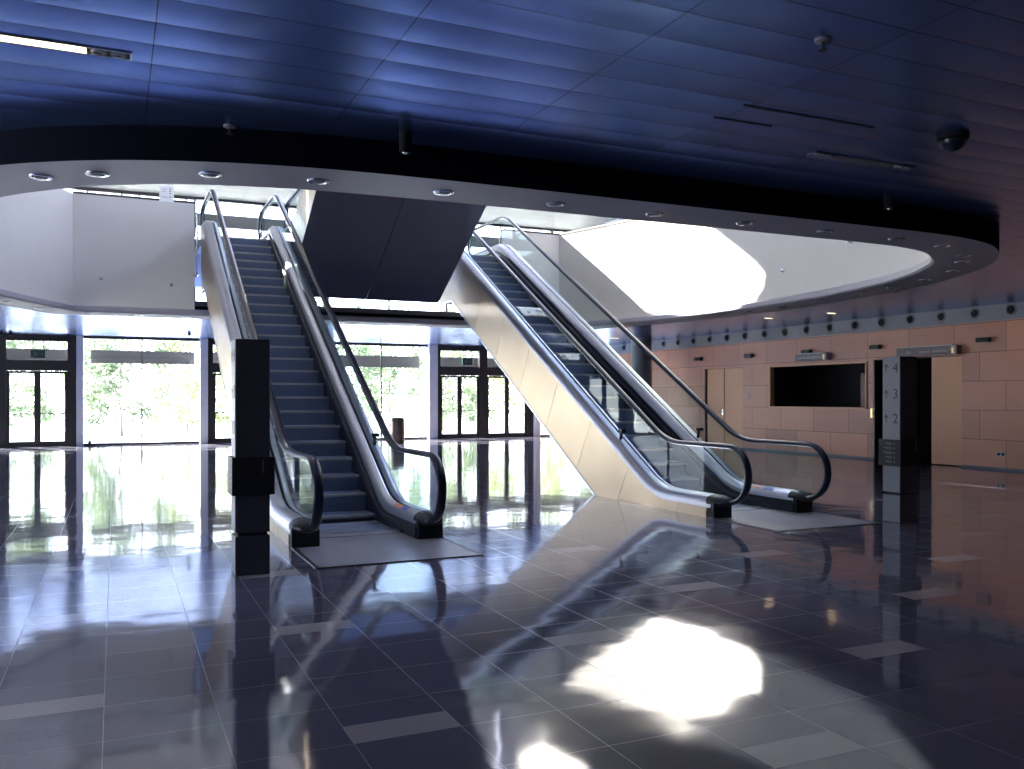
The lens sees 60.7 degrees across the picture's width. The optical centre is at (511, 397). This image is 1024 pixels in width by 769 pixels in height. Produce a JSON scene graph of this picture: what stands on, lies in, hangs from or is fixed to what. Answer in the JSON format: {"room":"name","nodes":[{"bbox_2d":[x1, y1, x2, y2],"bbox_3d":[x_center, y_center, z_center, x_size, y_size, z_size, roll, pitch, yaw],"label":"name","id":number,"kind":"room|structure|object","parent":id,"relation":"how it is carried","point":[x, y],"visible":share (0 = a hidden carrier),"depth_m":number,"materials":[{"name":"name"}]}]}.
{"room":"building lobby","nodes":[
{"label":"building lobby","id":0,"kind":"room"},
{"bbox_2d":[73,193,194,309],"bbox_3d":[-7.628,-2.925,17.711,2.258,2.190,0.140,0,0,-24],"label":"wall","id":1,"kind":"structure","parent":0,"point":[138,247],"depth_m":17.63,"materials":[{"name":"white paint"}]},
{"bbox_2d":[76,187,193,200],"bbox_3d":[-7.657,-3.955,17.843,2.200,0.470,0.075,0,0,-24],"label":"bar","id":2,"kind":"object","parent":1,"relation":"attached to","point":[77,188],"visible":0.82,"depth_m":17.75,"materials":[{"name":"silver metal"}]},
{"bbox_2d":[159,185,173,202],"bbox_3d":[-7.057,-4.168,17.877,0.280,0.325,0.005,0,0,-24],"label":"paper notice","id":3,"kind":"object","parent":1,"relation":"attached to","point":[166,193],"visible":1,"depth_m":17.88,"materials":[{"name":"white paper"}]},
{"bbox_2d":[193,214,197,277],"bbox_3d":[-6.528,-3.146,18.067,0.100,1.312,0.100,0,0,-24],"label":"glass clamp","id":4,"kind":"object","parent":1,"relation":"attached to","point":[195,274],"visible":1,"depth_m":18.07,"materials":[{"name":"metal"}]},
{"bbox_2d":[195,239,200,286],"bbox_3d":[1.250,-3.300,12.976,31.000,0.001,32.600,0,0,-24],"label":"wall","id":5,"kind":"structure","parent":0,"point":[197,280],"depth_m":22.30,"materials":[{"name":"paint"}]},
{"bbox_2d":[284,189,403,298],"bbox_3d":[-1.979,-5.561,14.091,1.606,6.938,13.500,0,0,-24],"label":"escalator","id":6,"kind":"object","parent":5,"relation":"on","point":[344,237],"visible":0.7,"depth_m":16.68,"materials":[{"name":"metal"}]},
{"bbox_2d":[365,198,485,302],"bbox_3d":[-0.499,-5.561,14.763,1.606,6.938,13.500,0,0,-24],"label":"escalator","id":7,"kind":"object","parent":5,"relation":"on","point":[428,239],"visible":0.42,"depth_m":17.45,"materials":[{"name":"metal"}]},
{"bbox_2d":[88,184,616,230],"bbox_3d":[0.631,-6.600,14.342,31.000,0.001,35.600,0,0,-24],"label":"ceiling","id":8,"kind":"structure","parent":0,"point":[521,217],"depth_m":29.54,"materials":[{"name":"white paint"}]},
{"bbox_2d":[0,189,929,321],"bbox_3d":[-1.391,-2.925,13.768,13.564,2.190,12.317,0,0,-24],"label":"wall","id":9,"kind":"structure","parent":0,"point":[635,268],"depth_m":17.05,"materials":[{"name":"white paint"}]},
{"bbox_2d":[28,174,52,179],"bbox_3d":[-3.618,-1.690,6.715,0.176,0.020,0.176,0,0,-24],"label":"recessed light","id":10,"kind":"object","parent":9,"relation":"attached to","point":[33,176],"visible":1,"depth_m":6.68,"materials":[{"name":"metal"}]},
{"bbox_2d":[85,170,109,177],"bbox_3d":[-3.138,-1.690,6.625,0.176,0.020,0.176,0,0,-24],"label":"recessed light","id":11,"kind":"object","parent":9,"relation":"attached to","point":[92,173],"visible":1,"depth_m":6.59,"materials":[{"name":"metal"}]},
{"bbox_2d":[73,191,194,203],"bbox_3d":[-7.632,-4.045,17.720,2.258,0.050,0.160,0,0,-24],"label":"cap","id":12,"kind":"object","parent":9,"relation":"on","point":[75,192],"visible":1,"depth_m":17.57,"materials":[{"name":"silver metal"}]},
{"bbox_2d":[198,171,222,177],"bbox_3d":[-2.287,-1.690,6.638,0.176,0.020,0.176,0,0,-24],"label":"recessed light","id":13,"kind":"object","parent":9,"relation":"attached to","point":[210,174],"visible":1,"depth_m":6.61,"materials":[{"name":"metal"}]},
{"bbox_2d":[307,178,329,184],"bbox_3d":[-1.514,-1.690,6.846,0.176,0.020,0.176,0,0,-24],"label":"recessed light","id":14,"kind":"object","parent":9,"relation":"attached to","point":[320,181],"visible":1,"depth_m":6.81,"materials":[{"name":"metal"}]},
{"bbox_2d":[433,190,453,195],"bbox_3d":[-0.564,-1.690,7.222,0.176,0.020,0.176,0,0,-24],"label":"recessed light","id":15,"kind":"object","parent":9,"relation":"attached to","point":[437,192],"visible":1,"depth_m":7.19,"materials":[{"name":"metal"}]},
{"bbox_2d":[0,125,998,328],"bbox_3d":[-1.407,-1.835,13.804,14.644,0.270,13.476,0,0,-24],"label":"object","id":16,"kind":"structure","parent":9,"relation":"attached to","point":[131,154],"depth_m":7.27,"materials":[{"name":"paint"}]},
{"bbox_2d":[501,229,558,234],"bbox_3d":[0.451,-4.045,21.387,1.494,0.050,0.160,0,0,-24],"label":"cap","id":17,"kind":"object","parent":9,"relation":"on","point":[502,229],"visible":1,"depth_m":21.32,"materials":[{"name":"silver metal"}]},
{"bbox_2d":[546,201,565,206],"bbox_3d":[0.383,-1.690,7.652,0.176,0.020,0.176,0,0,-24],"label":"recessed light","id":18,"kind":"object","parent":9,"relation":"attached to","point":[554,203],"visible":1,"depth_m":7.61,"materials":[{"name":"metal"}]},
{"bbox_2d":[559,219,632,234],"bbox_3d":[3.856,-4.045,17.327,1.088,0.050,10.083,0,0,-26],"label":"cap","id":19,"kind":"object","parent":9,"relation":"on","point":[627,220],"visible":0.2,"depth_m":20.69,"materials":[{"name":"silver metal"}]},
{"bbox_2d":[646,212,664,216],"bbox_3d":[1.321,-1.690,8.077,0.176,0.020,0.176,0,0,-24],"label":"recessed light","id":20,"kind":"object","parent":9,"relation":"attached to","point":[650,214],"visible":1,"depth_m":8.05,"materials":[{"name":"metal"}]},
{"bbox_2d":[736,221,753,225],"bbox_3d":[2.263,-1.690,8.494,0.176,0.020,0.176,0,0,-24],"label":"recessed light","id":21,"kind":"object","parent":9,"relation":"attached to","point":[742,223],"visible":1,"depth_m":8.46,"materials":[{"name":"metal"}]},
{"bbox_2d":[817,230,834,233],"bbox_3d":[3.201,-1.690,8.919,0.176,0.020,0.176,0,0,-24],"label":"recessed light","id":22,"kind":"object","parent":9,"relation":"attached to","point":[820,231],"visible":1,"depth_m":8.88,"materials":[{"name":"metal"}]},
{"bbox_2d":[888,237,905,240],"bbox_3d":[4.102,-1.690,9.328,0.176,0.020,0.176,0,0,-24],"label":"recessed light","id":23,"kind":"object","parent":9,"relation":"attached to","point":[893,238],"visible":1,"depth_m":9.29,"materials":[{"name":"metal"}]},
{"bbox_2d":[934,245,950,247],"bbox_3d":[4.809,-1.690,9.781,0.176,0.020,0.176,0,0,-24],"label":"recessed light","id":24,"kind":"object","parent":9,"relation":"attached to","point":[936,246],"visible":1,"depth_m":9.75,"materials":[{"name":"metal"}]},
{"bbox_2d":[954,261,969,263],"bbox_3d":[5.612,-1.690,10.914,0.176,0.020,0.176,0,0,-24],"label":"recessed light","id":25,"kind":"object","parent":9,"relation":"attached to","point":[957,262],"visible":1,"depth_m":10.88,"materials":[{"name":"metal"}]},
{"bbox_2d":[956,254,971,256],"bbox_3d":[5.373,-1.690,10.399,0.176,0.020,0.176,0,0,-24],"label":"recessed light","id":26,"kind":"object","parent":9,"relation":"attached to","point":[959,255],"visible":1,"depth_m":10.37,"materials":[{"name":"metal"}]},
{"bbox_2d":[0,436,1023,768],"bbox_3d":[0.529,1.650,14.323,31.200,0.300,36.050,0,0,-24],"label":"floor","id":27,"kind":"structure","parent":0,"point":[589,631],"depth_m":5.77,"materials":[{"name":"tile"}]},
{"bbox_2d":[76,335,83,445],"bbox_3d":[-13.504,-0.225,27.355,0.190,3.450,0.420,0,0,-24],"label":"pillar","id":28,"kind":"structure","parent":27,"relation":"on","point":[79,338],"depth_m":27.16,"materials":[{"name":"paint"}]},
{"bbox_2d":[199,338,207,443],"bbox_3d":[-10.175,-0.225,28.865,0.240,3.450,0.420,0,0,-24],"label":"pillar","id":29,"kind":"structure","parent":27,"relation":"on","point":[203,343],"depth_m":28.68,"materials":[{"name":"paint"}]},
{"bbox_2d":[227,339,274,575],"bbox_3d":[-2.249,0.500,7.533,0.352,2.000,0.332,0,0,-24],"label":"sign post","id":30,"kind":"object","parent":27,"relation":"on","point":[250,464],"visible":1,"depth_m":7.42,"materials":[{"name":"metal"}]},
{"bbox_2d":[195,189,483,568],"bbox_3d":[-3.723,-1.353,14.014,1.616,5.755,13.200,0,0,-24],"label":"escalator","id":31,"kind":"object","parent":27,"relation":"on","point":[329,457],"visible":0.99,"depth_m":12.18,"materials":[{"name":"metal"}]},
{"bbox_2d":[391,418,404,443],"bbox_3d":[-3.736,1.070,28.613,0.450,0.860,0.450,0,0,-24],"label":"litter bin","id":32,"kind":"object","parent":27,"relation":"on","point":[397,424],"visible":0.87,"depth_m":28.42,"materials":[{"name":"brown metal"}]},
{"bbox_2d":[426,345,437,438],"bbox_3d":[-2.945,-0.225,32.145,0.320,3.450,0.420,0,0,-24],"label":"pillar","id":33,"kind":"structure","parent":27,"relation":"on","point":[431,350],"depth_m":31.97,"materials":[{"name":"paint"}]},
{"bbox_2d":[533,413,540,436],"bbox_3d":[0.921,-0.225,33.899,0.210,3.450,0.420,0,0,-24],"label":"pillar","id":34,"kind":"structure","parent":27,"relation":"on","point":[536,423],"depth_m":33.73,"materials":[{"name":"paint"}]},
{"bbox_2d":[631,337,651,387],"bbox_3d":[4.203,-0.225,28.372,0.660,3.450,0.660,0,0,-24],"label":"column","id":35,"kind":"structure","parent":27,"relation":"on","point":[641,363],"depth_m":28.09,"materials":[{"name":"grey metal"}]},
{"bbox_2d":[439,216,880,531],"bbox_3d":[0.972,-1.353,16.144,1.616,5.755,13.200,0,0,-24],"label":"escalator","id":36,"kind":"object","parent":27,"relation":"on","point":[622,439],"visible":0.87,"depth_m":14.38,"materials":[{"name":"metal"}]},
{"bbox_2d":[751,485,763,488],"bbox_3d":[3.397,1.235,12.168,0.051,0.038,0.286,0,0,-24],"label":"print","id":37,"kind":"object","parent":36,"relation":"attached to","point":[752,486],"depth_m":12.15},
{"bbox_2d":[878,356,920,522],"bbox_3d":[4.720,0.500,10.651,0.352,2.000,0.332,0,0,-24],"label":"sign post","id":38,"kind":"object","parent":27,"relation":"on","point":[899,450],"visible":1,"depth_m":10.55,"materials":[{"name":"metal"}]},
{"bbox_2d":[0,0,1023,345],"bbox_3d":[0.631,-1.950,14.342,31.000,0.001,35.600,0,0,-24],"label":"ceiling","id":39,"kind":"structure","parent":0,"point":[630,85],"depth_m":5.44,"materials":[{"name":"metal"}]},
{"bbox_2d":[0,33,132,60],"bbox_3d":[-2.821,-1.944,4.694,1.440,0.012,0.114,0,0,-24],"label":"recessed light","id":40,"kind":"object","parent":39,"relation":"in","point":[7,38],"visible":1,"depth_m":4.84,"materials":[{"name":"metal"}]},
{"bbox_2d":[0,35,85,52],"bbox_3d":[-2.924,-1.947,4.647,1.190,0.006,0.090,0,0,-24],"label":"diffuser","id":41,"kind":"object","parent":40,"relation":"attached to","point":[14,39],"depth_m":4.80,"materials":[{"name":"white plastic"}]},
{"bbox_2d":[87,48,129,58],"bbox_3d":[-2.277,-1.948,4.941,0.220,0.003,0.090,0,0,-24],"label":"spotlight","id":42,"kind":"object","parent":40,"relation":"on","point":[102,52],"depth_m":4.93,"materials":[{"name":"black plastic"}]},
{"bbox_2d":[223,124,235,134],"bbox_3d":[-2.023,-1.921,6.275,0.090,0.058,0.090,0,0,-24],"label":"sprinkler","id":43,"kind":"object","parent":39,"relation":"attached to","point":[228,126],"visible":1,"depth_m":6.26,"materials":[{"name":"paint"}]},
{"bbox_2d":[195,301,461,316],"bbox_3d":[-3.752,-1.950,20.370,7.000,0.300,0.100,0,0,-24],"label":"trim","id":44,"kind":"structure","parent":39,"relation":"attached to","point":[197,303],"depth_m":20.67,"materials":[{"name":"paint"}]},
{"bbox_2d":[399,130,411,154],"bbox_3d":[-0.783,-1.869,6.420,0.090,0.162,0.090,0,0,-24],"label":"spotlight","id":45,"kind":"object","parent":39,"relation":"attached to","point":[405,137],"visible":1,"depth_m":6.38,"materials":[{"name":"metal"}]},
{"bbox_2d":[713,105,874,128],"bbox_3d":[2.002,-1.948,6.188,1.200,0.007,0.305,0,0,-24],"label":"trim","id":46,"kind":"structure","parent":39,"relation":"attached to","point":[750,106],"depth_m":6.11,"materials":[{"name":"black plastic"}]},
{"bbox_2d":[814,37,830,51],"bbox_3d":[1.692,-1.921,4.765,0.090,0.058,0.090,0,0,-24],"label":"sprinkler","id":47,"kind":"object","parent":39,"relation":"attached to","point":[821,41],"visible":1,"depth_m":4.76,"materials":[{"name":"paint"}]},
{"bbox_2d":[806,151,917,170],"bbox_3d":[2.890,-1.944,7.197,1.110,0.012,0.114,0,0,-24],"label":"recessed light","id":48,"kind":"object","parent":39,"relation":"in","point":[817,154],"visible":1,"depth_m":7.18,"materials":[{"name":"metal"}]},
{"bbox_2d":[830,156,893,166],"bbox_3d":[2.890,-1.947,7.197,0.634,0.006,0.090,0,0,-24],"label":"diffuser","id":49,"kind":"object","parent":48,"relation":"attached to","point":[857,160],"depth_m":7.19,"materials":[{"name":"black metal"}]},
{"bbox_2d":[884,195,894,209],"bbox_3d":[3.649,-1.884,8.464,0.100,0.132,0.100,0,0,-24],"label":"spotlight","id":50,"kind":"object","parent":39,"relation":"attached to","point":[889,201],"visible":1,"depth_m":8.43,"materials":[{"name":"metal"}]},
{"bbox_2d":[936,131,969,151],"bbox_3d":[3.270,-1.888,6.491,0.220,0.124,0.220,0,0,-24],"label":"dome camera","id":51,"kind":"object","parent":39,"relation":"attached to","point":[952,141],"visible":1,"depth_m":6.43,"materials":[{"name":"plastic"}]},
{"bbox_2d":[501,231,558,293],"bbox_3d":[0.455,-2.925,21.378,1.494,2.190,0.140,0,0,-24],"label":"wall","id":52,"kind":"structure","parent":0,"point":[549,243],"depth_m":21.41,"materials":[{"name":"glass"}]},
{"bbox_2d":[597,218,626,225],"bbox_3d":[10.101,-4.950,18.639,0.200,3.300,35.600,0,0,-24],"label":"wall","id":53,"kind":"structure","parent":0,"point":[617,219],"depth_m":32.31,"materials":[{"name":"white paint"}]},
{"bbox_2d":[618,318,1023,468],"bbox_3d":[12.874,-0.225,18.579,5.200,3.450,33.200,0,0,-24],"label":"wall","id":54,"kind":"structure","parent":0,"point":[992,372],"depth_m":21.71,"materials":[{"name":"beige tile"}]},
{"bbox_2d":[694,357,702,360],"bbox_3d":[5.878,-1.225,27.572,0.110,0.110,0.300,0,0,-24],"label":"emergency light","id":55,"kind":"object","parent":54,"relation":"attached to","point":[695,358],"visible":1,"depth_m":27.49,"materials":[{"name":"black plastic"}]},
{"bbox_2d":[707,335,711,342],"bbox_3d":[6.093,-1.810,27.037,0.050,0.250,0.250,0,0,-24],"label":"air nozzle","id":56,"kind":"object","parent":54,"relation":"attached to","point":[709,338],"visible":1,"depth_m":27.01,"materials":[{"name":"paint"}]},
{"bbox_2d":[705,368,742,448],"bbox_3d":[6.434,0.290,26.550,0.162,2.420,1.840,0,0,-24],"label":"door","id":57,"kind":"structure","parent":54,"relation":"in","point":[723,387],"depth_m":26.53,"materials":[{"name":"brown wood"}]},
{"bbox_2d":[724,334,729,341],"bbox_3d":[6.437,-1.810,26.280,0.050,0.250,0.250,0,0,-24],"label":"air nozzle","id":58,"kind":"object","parent":54,"relation":"attached to","point":[726,337],"visible":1,"depth_m":26.25,"materials":[{"name":"paint"}]},
{"bbox_2d":[742,332,747,339],"bbox_3d":[6.781,-1.810,25.522,0.050,0.250,0.250,0,0,-24],"label":"air nozzle","id":59,"kind":"object","parent":54,"relation":"attached to","point":[744,335],"visible":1,"depth_m":25.49,"materials":[{"name":"paint"}]},
{"bbox_2d":[744,354,752,357],"bbox_3d":[6.865,-1.225,25.396,0.110,0.110,0.300,0,0,-24],"label":"emergency light","id":60,"kind":"object","parent":54,"relation":"attached to","point":[745,355],"visible":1,"depth_m":25.32,"materials":[{"name":"black plastic"}]},
{"bbox_2d":[761,330,766,337],"bbox_3d":[7.125,-1.810,24.764,0.050,0.250,0.250,0,0,-24],"label":"air nozzle","id":61,"kind":"object","parent":54,"relation":"attached to","point":[764,332],"visible":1,"depth_m":24.74,"materials":[{"name":"paint"}]},
{"bbox_2d":[781,328,787,336],"bbox_3d":[7.468,-1.810,24.007,0.050,0.250,0.250,0,0,-24],"label":"air nozzle","id":62,"kind":"object","parent":54,"relation":"attached to","point":[784,332],"visible":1,"depth_m":23.97,"materials":[{"name":"paint"}]},
{"bbox_2d":[803,325,809,334],"bbox_3d":[7.812,-1.810,23.249,0.050,0.250,0.250,0,0,-24],"label":"air nozzle","id":63,"kind":"object","parent":54,"relation":"attached to","point":[806,329],"visible":1,"depth_m":23.23,"materials":[{"name":"paint"}]},
{"bbox_2d":[801,350,811,352],"bbox_3d":[7.828,-1.225,23.274,0.110,0.110,0.300,0,0,-24],"label":"emergency light","id":64,"kind":"object","parent":54,"relation":"attached to","point":[802,351],"visible":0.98,"depth_m":23.19,"materials":[{"name":"black plastic"}]},
{"bbox_2d":[795,352,830,360],"bbox_3d":[7.910,-1.085,23.026,0.166,0.200,1.140,0,0,-24],"label":"wall sign","id":65,"kind":"object","parent":54,"relation":"attached to","point":[816,356],"visible":1,"depth_m":22.92,"materials":[{"name":"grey metal"}]},
{"bbox_2d":[610,302,1023,353],"bbox_3d":[10.533,-1.785,17.517,0.180,0.330,33.200,0,0,-24],"label":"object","id":66,"kind":"structure","parent":54,"relation":"attached to","point":[996,312],"depth_m":21.81,"materials":[{"name":"paint"}]},
{"bbox_2d":[769,361,866,408],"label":"window","id":67,"kind":"structure","parent":54,"relation":"in","point":[836,385],"depth_m":24.55,"materials":[{"name":"black glass"}]},
{"bbox_2d":[826,323,832,331],"bbox_3d":[8.156,-1.810,22.491,0.050,0.250,0.250,0,0,-24],"label":"air nozzle","id":68,"kind":"object","parent":54,"relation":"attached to","point":[829,327],"visible":1,"depth_m":22.47,"materials":[{"name":"paint"}]},
{"bbox_2d":[851,320,858,329],"bbox_3d":[8.500,-1.810,21.734,0.050,0.250,0.250,0,0,-24],"label":"air nozzle","id":69,"kind":"object","parent":54,"relation":"attached to","point":[854,324],"visible":1,"depth_m":21.72,"materials":[{"name":"paint"}]},
{"bbox_2d":[869,345,881,349],"bbox_3d":[8.787,-1.225,21.161,0.110,0.110,0.300,0,0,-24],"label":"emergency light","id":70,"kind":"object","parent":54,"relation":"attached to","point":[871,347],"visible":1,"depth_m":21.11,"materials":[{"name":"black plastic"}]},
{"bbox_2d":[877,317,885,327],"bbox_3d":[8.843,-1.810,20.976,0.050,0.250,0.250,0,0,-24],"label":"air nozzle","id":71,"kind":"object","parent":54,"relation":"attached to","point":[881,322],"visible":1,"depth_m":20.96,"materials":[{"name":"paint"}]},
{"bbox_2d":[742,447,1023,471],"bbox_3d":[10.497,1.475,17.501,0.020,0.050,33.200,0,0,-24],"label":"baseboard","id":72,"kind":"structure","parent":54,"relation":"attached to","point":[846,456],"depth_m":21.83,"materials":[{"name":"paint"}]},
{"bbox_2d":[906,314,914,324],"bbox_3d":[9.187,-1.810,20.218,0.050,0.250,0.250,0,0,-24],"label":"air nozzle","id":73,"kind":"object","parent":54,"relation":"attached to","point":[910,319],"visible":1,"depth_m":20.20,"materials":[{"name":"paint"}]},
{"bbox_2d":[870,355,961,465],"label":"door","id":74,"kind":"structure","parent":54,"relation":"in","point":[939,379],"depth_m":19.67,"materials":[{"name":"brown wood"}]},
{"bbox_2d":[896,344,961,356],"bbox_3d":[9.391,-1.067,19.761,0.166,0.215,1.610,0,0,-24],"label":"wall sign","id":75,"kind":"object","parent":54,"relation":"attached to","point":[948,349],"visible":1,"depth_m":19.62,"materials":[{"name":"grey metal"}]},
{"bbox_2d":[936,311,945,321],"bbox_3d":[9.531,-1.810,19.461,0.050,0.250,0.250,0,0,-24],"label":"air nozzle","id":76,"kind":"object","parent":54,"relation":"attached to","point":[941,316],"visible":1,"depth_m":19.44,"materials":[{"name":"paint"}]},
{"bbox_2d":[969,308,979,318],"bbox_3d":[9.875,-1.810,18.703,0.050,0.250,0.250,0,0,-24],"label":"air nozzle","id":77,"kind":"object","parent":54,"relation":"attached to","point":[974,313],"visible":1,"depth_m":18.69,"materials":[{"name":"paint"}]},
{"bbox_2d":[975,337,990,342],"bbox_3d":[9.981,-1.225,18.529,0.110,0.110,0.300,0,0,-24],"label":"emergency light","id":78,"kind":"object","parent":54,"relation":"attached to","point":[983,339],"visible":1,"depth_m":18.47,"materials":[{"name":"black plastic"}]},
{"bbox_2d":[996,452,1005,456],"bbox_3d":[10.179,1.171,18.206,0.016,0.086,0.203,0,0,-24],"label":"wall outlet","id":79,"kind":"object","parent":54,"relation":"attached to","point":[1003,454],"visible":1,"depth_m":18.19,"materials":[{"name":"black plastic"}]},
{"bbox_2d":[1005,304,1016,315],"bbox_3d":[10.218,-1.810,17.945,0.050,0.250,0.250,0,0,-24],"label":"air nozzle","id":80,"kind":"object","parent":54,"relation":"attached to","point":[1010,309],"visible":1,"depth_m":17.93,"materials":[{"name":"paint"}]},
{"bbox_3d":[-6.724,-2.485,30.552,31.000,1.030,0.200,0,0,-24],"label":"wall","id":81,"kind":"structure","parent":0,"visible":0},
{"bbox_2d":[7,342,67,360],"bbox_3d":[-15.592,-1.510,26.863,3.800,0.780,0.390,0,0,-24],"label":"panel","id":82,"kind":"object","parent":81,"relation":"attached to","point":[12,353],"visible":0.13,"depth_m":27.30,"materials":[{"name":"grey metal"}]},
{"bbox_2d":[0,336,75,447],"bbox_3d":[-15.436,-0.188,26.566,3.980,3.375,0.180,0,0,-24],"label":"door","id":83,"kind":"structure","parent":81,"relation":"in","point":[37,367],"depth_m":26.93,"materials":[{"name":"brown metal"}]},
{"bbox_2d":[31,341,45,357],"bbox_3d":[-14.559,-1.495,26.885,0.400,0.530,0.064,0,0,-24],"label":"exit sign","id":84,"kind":"object","parent":83,"relation":"attached to","point":[35,353],"visible":1,"depth_m":26.86,"materials":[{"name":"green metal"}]},
{"bbox_2d":[83,338,199,444],"bbox_3d":[-11.896,-0.203,28.205,3.440,3.345,0.120,0,0,-24],"label":"window","id":85,"kind":"structure","parent":81,"relation":"in","point":[141,442],"depth_m":28.14,"materials":[{"name":"brown metal"}]},
{"bbox_2d":[91,339,193,364],"bbox_3d":[-11.986,-1.510,28.499,3.120,0.780,0.390,0,0,-24],"label":"panel","id":86,"kind":"object","parent":81,"relation":"attached to","point":[97,356],"visible":1,"depth_m":28.56,"materials":[{"name":"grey metal"}]},
{"bbox_2d":[213,346,218,362],"bbox_3d":[-8.352,-1.510,30.148,3.800,0.780,0.390,0,0,-24],"label":"panel","id":87,"kind":"object","parent":81,"relation":"attached to","point":[215,357],"visible":0.07,"depth_m":29.52,"materials":[{"name":"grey metal"}]},
{"bbox_2d":[208,341,230,442],"bbox_3d":[-8.287,-0.188,29.809,3.980,3.375,0.180,0,0,-24],"label":"door","id":88,"kind":"structure","parent":81,"relation":"in","point":[213,368],"depth_m":28.99,"materials":[{"name":"brown metal"}]},
{"bbox_2d":[0,334,544,446],"bbox_3d":[-7.279,-0.235,30.322,29.800,3.470,0.200,0,0,-24],"label":"trim","id":89,"kind":"structure","parent":81,"relation":"attached to","point":[16,335],"depth_m":28.46,"materials":[{"name":"brown metal"}]},
{"bbox_2d":[64,187,570,311],"bbox_3d":[-7.250,-5.000,30.258,29.800,4.000,0.220,0,0,-24],"label":"window","id":90,"kind":"structure","parent":81,"relation":"in","point":[262,205],"depth_m":29.70,"materials":[{"name":"brown metal"}]},
{"bbox_2d":[340,346,418,367],"bbox_3d":[-4.778,-1.510,31.769,3.050,0.780,0.390,0,0,-24],"label":"panel","id":91,"kind":"object","parent":81,"relation":"attached to","point":[362,360],"visible":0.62,"depth_m":31.97,"materials":[{"name":"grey metal"}]},
{"bbox_2d":[376,346,426,438],"bbox_3d":[-4.716,-0.203,31.463,3.510,3.345,0.120,0,0,-24],"label":"window","id":92,"kind":"structure","parent":81,"relation":"in","point":[380,346],"depth_m":31.45,"materials":[{"name":"brown metal"}]},
{"bbox_2d":[440,351,499,367],"bbox_3d":[-1.067,-1.510,33.453,3.800,0.780,0.390,0,0,-24],"label":"panel","id":93,"kind":"object","parent":81,"relation":"attached to","point":[444,361],"visible":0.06,"depth_m":33.15,"materials":[{"name":"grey metal"}]},
{"bbox_2d":[438,347,532,438],"bbox_3d":[-1.020,-0.188,33.107,3.980,3.375,0.180,0,0,-24],"label":"door","id":94,"kind":"structure","parent":81,"relation":"in","point":[482,373],"depth_m":32.97,"materials":[{"name":"brown metal"}]},
{"bbox_2d":[462,351,471,364],"bbox_3d":[-1.673,-1.495,32.731,0.400,0.530,0.064,0,0,-24],"label":"exit sign","id":95,"kind":"object","parent":94,"relation":"attached to","point":[465,361],"visible":1,"depth_m":32.70,"materials":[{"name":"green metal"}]},
{"label":"outside","id":96,"kind":"structure","parent":0,"visible":0},
{"bbox_2d":[196,213,498,247],"bbox_3d":[-7.460,-5.985,30.723,29.800,0.430,0.080,0,0,-24],"label":"panel","id":97,"kind":"object","parent":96,"point":[231,222],"visible":0.02,"depth_m":30.00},
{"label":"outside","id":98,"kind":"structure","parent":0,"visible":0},
{"bbox_2d":[10,408,547,442],"bbox_3d":[-17.504,1.700,74.883,150.000,0.300,89.150,0,0,-24],"label":"ground","id":99,"kind":"structure","parent":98,"point":[415,420],"depth_m":44.47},
{"bbox_2d":[7,340,64,426],"bbox_3d":[-19.505,-1.613,33.267,4.740,6.325,4.968,0,0,20],"label":"tree","id":100,"kind":"object","parent":99,"relation":"on","point":[10,343],"visible":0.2,"depth_m":33.77,"materials":[{"name":"green plant"}]},
{"bbox_2d":[16,339,119,423],"bbox_3d":[-20.084,-1.613,39.642,4.968,6.325,4.740,0,0,-27],"label":"tree","id":101,"kind":"object","parent":99,"relation":"on","point":[37,344],"visible":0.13,"depth_m":38.74,"materials":[{"name":"green plant"}]},
{"bbox_2d":[64,339,184,435],"bbox_3d":[-15.728,-1.613,35.895,4.740,6.325,4.968,0,0,-43],"label":"tree","id":102,"kind":"object","parent":99,"relation":"on","point":[106,389],"visible":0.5,"depth_m":35.78,"materials":[{"name":"green plant"}]},
{"bbox_2d":[128,340,223,430],"bbox_3d":[-15.225,-1.312,40.891,5.154,5.724,5.792,0,0,44],"label":"tree","id":103,"kind":"object","parent":99,"relation":"on","point":[179,412],"visible":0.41,"depth_m":40.28,"materials":[{"name":"green plant"}]},
{"bbox_2d":[171,341,230,424],"bbox_3d":[-11.614,-1.312,37.105,5.154,5.724,5.792,0,0,-27],"label":"tree","id":104,"kind":"object","parent":99,"relation":"on","point":[219,417],"visible":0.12,"depth_m":36.88,"materials":[{"name":"green plant"}]},
{"bbox_2d":[315,298,400,413],"bbox_3d":[-7.915,-1.613,39.344,4.740,6.325,4.968,0,0,11],"label":"tree","id":105,"kind":"object","parent":99,"relation":"on","point":[361,351],"visible":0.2,"depth_m":39.30,"materials":[{"name":"green plant"}]},
{"bbox_2d":[352,308,425,427],"bbox_3d":[-6.142,-1.613,45.327,4.968,6.325,4.740,0,0,40],"label":"tree","id":106,"kind":"object","parent":99,"relation":"on","point":[395,372],"visible":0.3,"depth_m":45.12,"materials":[{"name":"green plant"}]},
{"bbox_2d":[392,304,491,430],"bbox_3d":[-3.362,-1.613,40.506,4.968,6.325,4.740,0,0,38],"label":"tree","id":107,"kind":"object","parent":99,"relation":"on","point":[466,406],"visible":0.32,"depth_m":40.00,"materials":[{"name":"green plant"}]},
{"bbox_2d":[444,351,517,426],"bbox_3d":[-2.111,-1.312,47.510,5.792,5.724,5.154,0,0,22],"label":"tree","id":108,"kind":"object","parent":99,"relation":"on","point":[457,353],"visible":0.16,"depth_m":47.31,"materials":[{"name":"green plant"}]},
{"bbox_2d":[470,354,523,419],"bbox_3d":[0.775,-1.312,43.089,5.154,5.724,5.792,0,0,-36],"label":"tree","id":109,"kind":"object","parent":99,"relation":"on","point":[491,392],"visible":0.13,"depth_m":42.52,"materials":[{"name":"green plant"}]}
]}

